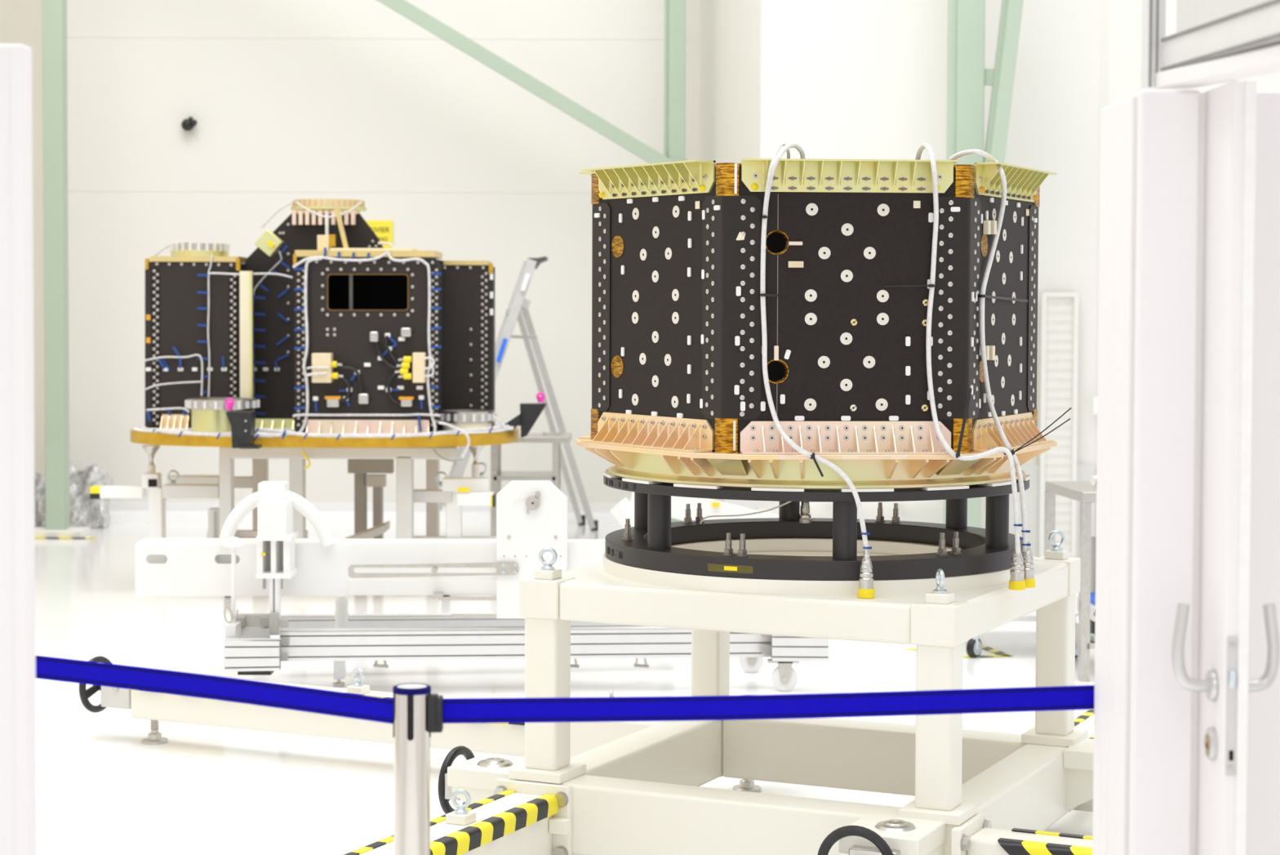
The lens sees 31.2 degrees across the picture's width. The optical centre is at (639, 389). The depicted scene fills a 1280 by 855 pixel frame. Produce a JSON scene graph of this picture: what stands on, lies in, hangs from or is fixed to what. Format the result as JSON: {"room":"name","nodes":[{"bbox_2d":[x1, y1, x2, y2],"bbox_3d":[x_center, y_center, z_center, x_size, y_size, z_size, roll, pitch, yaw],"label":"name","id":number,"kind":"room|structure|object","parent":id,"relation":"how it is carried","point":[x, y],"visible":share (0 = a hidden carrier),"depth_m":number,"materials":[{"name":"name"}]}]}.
{"room":"clean room","nodes":[
{"label":"clean room","id":0,"kind":"room"},
{"bbox_2d":[0,0,45,474],"bbox_3d":[-4.513,-2.031,10.232,0.200,6.500,13.400,0,2,0],"label":"wall","id":1,"kind":"structure","parent":0,"point":[20,20],"depth_m":16.76,"materials":[{"name":"beige paint"}]},
{"bbox_2d":[66,0,700,503],"bbox_3d":[-2.085,-2.278,17.027,5.054,6.500,0.200,0,2,0],"label":"wall","id":2,"kind":"structure","parent":0,"point":[269,113],"depth_m":16.95,"materials":[{"name":"paint"}]},
{"bbox_2d":[181,116,197,131],"bbox_3d":[-3.321,-1.956,16.885,0.125,0.105,0.108,0,2,0],"label":"camera","id":3,"kind":"object","parent":2,"relation":"attached to","point":[187,125],"visible":1,"depth_m":16.84,"materials":[{"name":"black plastic"}]},
{"bbox_2d":[67,189,591,192],"bbox_3d":[-1.988,-1.467,16.956,4.854,0.016,0.003,0,2,0],"label":"trim","id":4,"kind":"structure","parent":2,"relation":"attached to","point":[126,190],"depth_m":16.95,"materials":[{"name":"paint"}]},
{"bbox_2d":[109,502,619,523],"bbox_3d":[-1.996,0.912,16.966,4.854,0.130,0.160,0,2,0],"label":"baseboard","id":5,"kind":"structure","parent":2,"relation":"attached to","point":[118,511],"depth_m":16.99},
{"bbox_2d":[365,220,392,248],"bbox_3d":[-1.975,-1.146,16.957,0.282,0.201,0.020,0,2,0],"label":"wall sign","id":6,"kind":"object","parent":2,"relation":"attached to","point":[383,230],"visible":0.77,"depth_m":16.95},
{"bbox_2d":[66,35,699,39],"bbox_3d":[-1.984,-2.599,16.913,4.854,0.016,0.003,0,2,0],"label":"trim","id":7,"kind":"structure","parent":2,"relation":"attached to","point":[68,36],"depth_m":16.91,"materials":[{"name":"paint"}]},
{"bbox_2d":[35,520,1094,854],"bbox_3d":[0.995,1.410,7.058,16.000,0.100,22.000,0,2,0],"label":"floor","id":8,"kind":"structure","parent":0,"point":[208,789],"depth_m":9.16,"materials":[{"name":"white"}]},
{"bbox_2d":[0,44,36,854],"bbox_3d":[-1.432,0.481,3.442,1.039,1.990,0.048,0,2,0],"label":"door","id":9,"kind":"structure","parent":8,"relation":"on","point":[18,769],"depth_m":3.41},
{"bbox_2d":[34,471,45,526],"bbox_3d":[-4.344,0.785,16.495,0.259,0.396,0.316,0,2,0],"label":"bubble wrap","id":10,"kind":"object","parent":8,"relation":"on","point":[39,477],"visible":0.33,"depth_m":16.38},
{"bbox_2d":[35,0,96,538],"bbox_3d":[-4.014,-1.584,15.690,0.600,5.200,0.325,0,2,0],"label":"steel column","id":11,"kind":"structure","parent":8,"relation":"on","point":[54,11],"depth_m":15.69,"materials":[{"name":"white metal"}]},
{"bbox_2d":[69,460,113,528],"bbox_3d":[-3.979,0.750,16.436,0.332,0.475,0.302,0,2,0],"label":"bubble wrap","id":12,"kind":"object","parent":8,"relation":"on","point":[85,511],"visible":0.76,"depth_m":16.35,"materials":[{"name":"plastic"}]},
{"bbox_2d":[89,444,496,596],"bbox_3d":[-1.913,0.706,13.128,2.295,0.832,1.296,0,2,0],"label":"support stand","id":13,"kind":"object","parent":8,"relation":"on","point":[455,492],"visible":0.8,"depth_m":12.64,"materials":[{"name":"grey paint"}]},
{"bbox_2d":[129,198,546,458],"bbox_3d":[-1.694,-0.368,12.905,2.349,1.426,1.620,0,2,0],"label":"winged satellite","id":14,"kind":"object","parent":13,"relation":"on","point":[326,335],"visible":1,"depth_m":12.86},
{"bbox_2d":[225,397,262,448],"bbox_3d":[-2.115,0.178,12.191,0.187,0.267,0.150,0,2,0],"label":"bracket","id":15,"kind":"object","parent":14,"relation":"attached to","point":[242,423],"depth_m":12.14,"materials":[{"name":"black metal"}]},
{"bbox_2d":[504,391,546,437],"bbox_3d":[-0.638,0.142,12.799,0.234,0.254,0.170,0,2,0],"label":"bracket","id":16,"kind":"object","parent":14,"relation":"attached to","point":[529,414],"depth_m":12.76,"materials":[{"name":"black plastic"}]},
{"bbox_2d":[392,682,443,854],"bbox_3d":[-0.393,0.989,3.940,0.320,0.964,0.320,0,2,0],"label":"barrier post","id":17,"kind":"object","parent":8,"relation":"on","point":[418,712],"visible":1,"depth_m":3.90,"materials":[{"name":"silver metal"}]},
{"bbox_2d":[35,655,393,723],"bbox_3d":[-0.841,0.534,4.145,0.948,0.058,0.006,1,2,28],"label":"belt","id":18,"kind":"object","parent":17,"relation":"attached to","point":[329,702],"visible":0.82,"depth_m":4.10,"materials":[{"name":"blue fabric"}]},
{"bbox_2d":[443,684,1094,723],"bbox_3d":[0.282,0.548,3.988,1.255,0.054,0.013,0,2,-6],"label":"belt","id":19,"kind":"object","parent":17,"relation":"attached to","point":[682,708],"visible":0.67,"depth_m":3.98,"materials":[{"name":"blue fabric"}]},
{"bbox_2d":[440,256,598,530],"bbox_3d":[-0.812,0.052,16.011,1.593,1.951,0.663,-2,3,-40],"label":"step ladder","id":20,"kind":"object","parent":8,"relation":"on","point":[517,303],"visible":0.84,"depth_m":15.98,"materials":[{"name":"metal"}]},
{"bbox_2d":[524,256,547,269],"bbox_3d":[-0.719,-0.877,15.878,0.142,0.082,0.400,0,2,0],"label":"tray","id":21,"kind":"object","parent":20,"relation":"on","point":[531,263],"depth_m":15.68,"materials":[{"name":"grey plastic"}]},
{"bbox_2d":[223,577,828,691],"bbox_3d":[-0.488,1.008,9.764,2.498,0.489,0.750,0,2,-7],"label":"metal rail","id":22,"kind":"object","parent":8,"relation":"on","point":[249,649],"visible":0.94,"depth_m":9.53,"materials":[{"name":"silver metal"}]},
{"bbox_2d":[334,595,348,627],"bbox_3d":[-1.283,0.966,9.843,0.062,0.160,0.060,0,2,0],"label":"roll","id":23,"kind":"object","parent":22,"relation":"on","point":[341,602],"visible":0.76,"depth_m":9.82,"materials":[{"name":"white paper"}]},
{"bbox_2d":[135,480,604,622],"bbox_3d":[-1.108,0.670,9.572,2.014,0.584,0.420,0,2,0],"label":"support bracket","id":24,"kind":"object","parent":22,"relation":"on","point":[531,516],"visible":0.96,"depth_m":9.58,"materials":[{"name":"white metal"}]},
{"bbox_2d":[490,432,572,535],"bbox_3d":[-0.753,0.671,15.486,0.573,0.731,0.500,0,2,0],"label":"steel table","id":25,"kind":"object","parent":8,"relation":"on","point":[497,475],"visible":0.5,"depth_m":15.23,"materials":[{"name":"silver metal"}]},
{"bbox_2d":[493,471,553,479],"bbox_3d":[-0.769,0.583,15.483,0.410,0.025,0.500,0,2,0],"label":"shelf","id":26,"kind":"object","parent":25,"relation":"attached to","point":[498,475],"depth_m":15.30,"materials":[{"name":"silver metal"}]},
{"bbox_2d":[519,430,544,435],"bbox_3d":[-0.733,0.296,15.472,0.164,0.019,0.300,0,2,0],"label":"pad","id":27,"kind":"object","parent":25,"relation":"on","point":[532,433],"visible":0.86,"depth_m":15.32,"materials":[{"name":"paint"}]},
{"bbox_2d":[377,0,687,521],"bbox_3d":[-1.803,-1.599,16.302,4.282,5.200,0.300,0,2,0],"label":"steel beam","id":28,"kind":"structure","parent":8,"relation":"on","point":[674,79],"depth_m":16.15,"materials":[{"name":"metal"}]},
{"bbox_2d":[79,529,1093,854],"bbox_3d":[0.169,0.895,6.857,4.200,0.938,3.864,0,2,-5],"label":"stand","id":29,"kind":"object","parent":8,"relation":"on","point":[629,787],"visible":0.73,"depth_m":6.33,"materials":[{"name":"beige paint"}]},
{"bbox_2d":[603,468,1030,580],"bbox_3d":[0.510,0.363,6.674,1.233,0.244,1.233,0,2,0],"label":"stand","id":30,"kind":"object","parent":29,"relation":"on","point":[646,544],"visible":0.8,"depth_m":6.28,"materials":[{"name":"metal"}]},
{"bbox_2d":[699,501,791,524],"bbox_3d":[0.348,0.364,7.049,0.329,0.099,0.066,0,2,0],"label":"lead","id":31,"kind":"object","parent":30,"relation":"on","point":[785,503],"visible":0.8,"depth_m":7.04,"materials":[{"name":"white plastic"}]},
{"bbox_2d":[799,502,811,523],"bbox_3d":[0.514,0.385,7.119,0.038,0.060,0.038,0,2,0],"label":"plug","id":32,"kind":"object","parent":30,"relation":"hanging from","point":[805,516],"visible":1,"depth_m":7.11,"materials":[{"name":"silver metal"}]},
{"bbox_2d":[575,158,1057,488],"bbox_3d":[0.512,-0.194,6.653,1.279,0.868,1.391,1,2,26],"label":"hexagonal satellite","id":33,"kind":"object","parent":30,"relation":"on","point":[679,396],"visible":0.99,"depth_m":6.11},
{"bbox_2d":[575,438,1057,459],"bbox_3d":[0.511,0.155,6.666,1.398,0.014,1.314,0,2,0],"label":"flange","id":34,"kind":"object","parent":33,"relation":"on","point":[637,448],"depth_m":6.11,"materials":[{"name":"metal"}]},
{"bbox_2d":[759,142,875,598],"bbox_3d":[0.469,-0.053,6.051,0.305,1.198,0.144,0,2,0],"label":"cable","id":35,"kind":"object","parent":33,"relation":"hanging from","point":[865,589],"visible":1,"depth_m":6.02,"materials":[{"name":"white plastic"}]},
{"bbox_2d":[884,142,1026,590],"bbox_3d":[0.863,-0.053,6.091,0.412,1.199,0.161,0,2,-14],"label":"cable","id":36,"kind":"object","parent":33,"relation":"hanging from","point":[1016,582],"visible":1,"depth_m":6.08,"materials":[{"name":"white plastic"}]},
{"bbox_2d":[948,149,1071,587],"bbox_3d":[0.985,-0.054,6.298,0.315,1.186,0.493,0,2,0],"label":"cable","id":37,"kind":"object","parent":33,"relation":"hanging from","point":[1028,557],"visible":0.94,"depth_m":6.22,"materials":[{"name":"white plastic"}]},
{"bbox_2d":[609,491,778,527],"bbox_3d":[0.334,0.822,11.270,1.057,0.753,0.417,0,2,-16],"label":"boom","id":38,"kind":"object","parent":8,"relation":"on","point":[624,508],"visible":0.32,"depth_m":11.21,"materials":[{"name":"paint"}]},
{"bbox_2d":[943,0,1023,527],"bbox_3d":[2.090,-1.494,13.868,0.432,5.200,0.250,0,2,0],"label":"steel column","id":39,"kind":"structure","parent":8,"relation":"on","point":[967,77],"depth_m":13.83,"materials":[{"name":"metal"}]},
{"bbox_2d":[963,653,1011,657],"bbox_3d":[1.596,1.229,10.547,0.226,0.001,0.050,0,2,-14],"label":"tape","id":40,"kind":"object","parent":8,"relation":"on","point":[1002,655],"visible":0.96,"depth_m":10.54,"materials":[{"name":"yellow plastic"}]},
{"bbox_2d":[982,645,1013,655],"bbox_3d":[1.658,1.223,10.708,0.050,0.001,0.311,0,2,-15],"label":"tape","id":41,"kind":"object","parent":8,"relation":"on","point":[986,647],"visible":0.9,"depth_m":10.69,"materials":[{"name":"yellow plastic"}]},
{"bbox_2d":[966,610,1078,657],"bbox_3d":[1.764,1.118,10.913,0.535,0.198,0.874,0,2,0],"label":"equipment cart","id":42,"kind":"object","parent":8,"relation":"on","point":[974,646],"visible":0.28,"depth_m":10.50,"materials":[{"name":"white metal"}]},
{"bbox_2d":[1044,480,1096,681],"bbox_3d":[2.120,0.838,10.168,0.500,0.816,0.620,0,2,-5],"label":"metal stand","id":43,"kind":"object","parent":8,"relation":"on","point":[1083,491],"visible":0.39,"depth_m":9.85,"materials":[{"name":"silver metal"}]},
{"bbox_2d":[1075,622,1094,648],"bbox_3d":[2.114,1.093,10.177,0.434,0.025,0.620,0,2,-5],"label":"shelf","id":44,"kind":"object","parent":43,"relation":"attached to","point":[1083,642],"depth_m":9.85,"materials":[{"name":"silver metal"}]},
{"bbox_2d":[1089,633,1094,641],"bbox_3d":[1.963,1.075,9.917,0.024,0.029,0.060,0,2,0],"label":"block","id":45,"kind":"object","parent":43,"relation":"on","point":[1091,635],"visible":0.76,"depth_m":9.89,"materials":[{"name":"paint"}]},
{"bbox_2d":[1089,618,1095,633],"bbox_3d":[2.066,1.044,10.146,0.176,0.074,0.300,0,2,0],"label":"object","id":46,"kind":"object","parent":43,"relation":"on","point":[1092,624],"visible":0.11,"depth_m":10.01,"materials":[{"name":"black plastic"}]},
{"bbox_2d":[1076,595,1095,621],"bbox_3d":[2.067,0.973,10.153,0.187,0.063,0.380,0,2,0],"label":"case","id":47,"kind":"object","parent":46,"relation":"on","point":[1092,617],"visible":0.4,"depth_m":9.99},
{"bbox_2d":[1090,591,1095,604],"bbox_3d":[2.079,0.928,10.167,0.172,0.024,0.250,0,2,0],"label":"box","id":48,"kind":"object","parent":47,"relation":"on","point":[1092,593],"visible":0.18,"depth_m":10.11,"materials":[{"name":"blue plastic"}]},
{"bbox_2d":[1090,536,1096,591],"bbox_3d":[2.166,0.872,10.400,0.232,0.399,0.100,0,2,0],"label":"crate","id":49,"kind":"object","parent":43,"relation":"on","point":[1093,544],"visible":0.14,"depth_m":10.35,"materials":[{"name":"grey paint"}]},
{"bbox_2d":[1089,475,1097,484],"bbox_3d":[2.107,0.395,10.224,0.220,0.060,0.060,-1,2,-27],"label":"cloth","id":50,"kind":"object","parent":43,"relation":"on","point":[1093,479],"visible":0.11,"depth_m":10.17,"materials":[{"name":"white fabric"}]},
{"bbox_2d":[1075,591,1079,614],"bbox_3d":[2.066,1.091,12.149,0.512,0.158,0.400,0,2,0],"label":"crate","id":51,"kind":"object","parent":8,"relation":"on","point":[1077,593],"visible":0.02,"depth_m":11.95,"materials":[{"name":"white"}]},
{"bbox_2d":[1092,89,1200,854],"bbox_3d":[0.873,0.493,3.850,0.160,1.952,0.350,0,2,0],"label":"door","id":52,"kind":"structure","parent":8,"relation":"on","point":[1150,140],"depth_m":3.68,"materials":[{"name":"white metal"}]},
{"bbox_2d":[1171,80,1279,854],"bbox_3d":[0.918,0.491,3.908,0.168,1.952,0.776,0,2,0],"label":"door","id":53,"kind":"structure","parent":8,"relation":"on","point":[1220,685],"depth_m":3.55,"materials":[{"name":"metal"}]},
{"bbox_2d":[1245,91,1279,854],"bbox_3d":[1.288,0.486,3.949,0.500,1.982,0.080,0,2,0],"label":"door","id":54,"kind":"structure","parent":8,"relation":"on","point":[1263,791],"depth_m":3.90,"materials":[{"name":"white metal"}]},
{"bbox_2d":[699,0,793,515],"bbox_3d":[0.700,-2.219,15.728,0.517,6.500,2.800,0,2,0],"label":"column","id":55,"kind":"structure","parent":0,"point":[746,46],"depth_m":14.97,"materials":[{"name":"paint"}]},
{"bbox_2d":[792,0,1099,523],"bbox_3d":[1.917,-2.166,14.429,1.918,6.500,0.200,0,2,0],"label":"wall","id":56,"kind":"structure","parent":0,"point":[869,77],"depth_m":14.34,"materials":[{"name":"paint"}]},
{"bbox_2d":[800,499,943,503],"bbox_3d":[1.461,0.687,14.372,1.226,0.055,0.128,0,2,0],"label":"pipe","id":57,"kind":"object","parent":56,"relation":"attached to","point":[934,501],"visible":0.06,"depth_m":14.31,"materials":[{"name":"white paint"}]},
{"bbox_2d":[980,463,1095,557],"bbox_3d":[2.490,0.780,14.424,0.751,0.617,0.030,0,2,0],"label":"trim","id":58,"kind":"structure","parent":56,"relation":"attached to","point":[1085,472],"depth_m":14.41,"materials":[{"name":"metal"}]},
{"bbox_2d":[1038,292,1079,556],"bbox_3d":[2.625,0.222,14.361,0.228,1.658,0.055,0,2,0],"label":"air vent","id":59,"kind":"object","parent":56,"relation":"in","point":[1059,322],"visible":0.94,"depth_m":14.35,"materials":[{"name":"metal"}]},
{"bbox_2d":[1094,0,1279,536],"bbox_3d":[4.642,-2.150,14.256,3.566,6.500,0.249,0,2,5],"label":"wall","id":60,"kind":"structure","parent":0,"point":[1120,20],"depth_m":14.27,"materials":[{"name":"paint"}]},
{"bbox_2d":[1092,396,1097,413],"bbox_3d":[2.866,0.102,14.334,0.061,0.109,0.020,0,2,0],"label":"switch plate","id":61,"kind":"object","parent":60,"relation":"attached to","point":[1095,399],"visible":0.47,"depth_m":14.32,"materials":[{"name":"white plastic"}]},
{"bbox_2d":[1155,44,1279,88],"bbox_3d":[0.889,-0.476,3.374,0.060,0.060,0.782,0,2,-2],"label":"door frame","id":62,"kind":"structure","parent":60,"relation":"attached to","point":[1264,61],"depth_m":3.40,"materials":[{"name":"white metal"}]},
{"bbox_2d":[1141,0,1279,89],"bbox_3d":[0.883,-0.867,3.375,0.069,0.774,0.852,0,2,-2],"label":"window","id":63,"kind":"structure","parent":62,"relation":"attached to","point":[1206,30],"depth_m":3.52,"materials":[{"name":"grey paint"}]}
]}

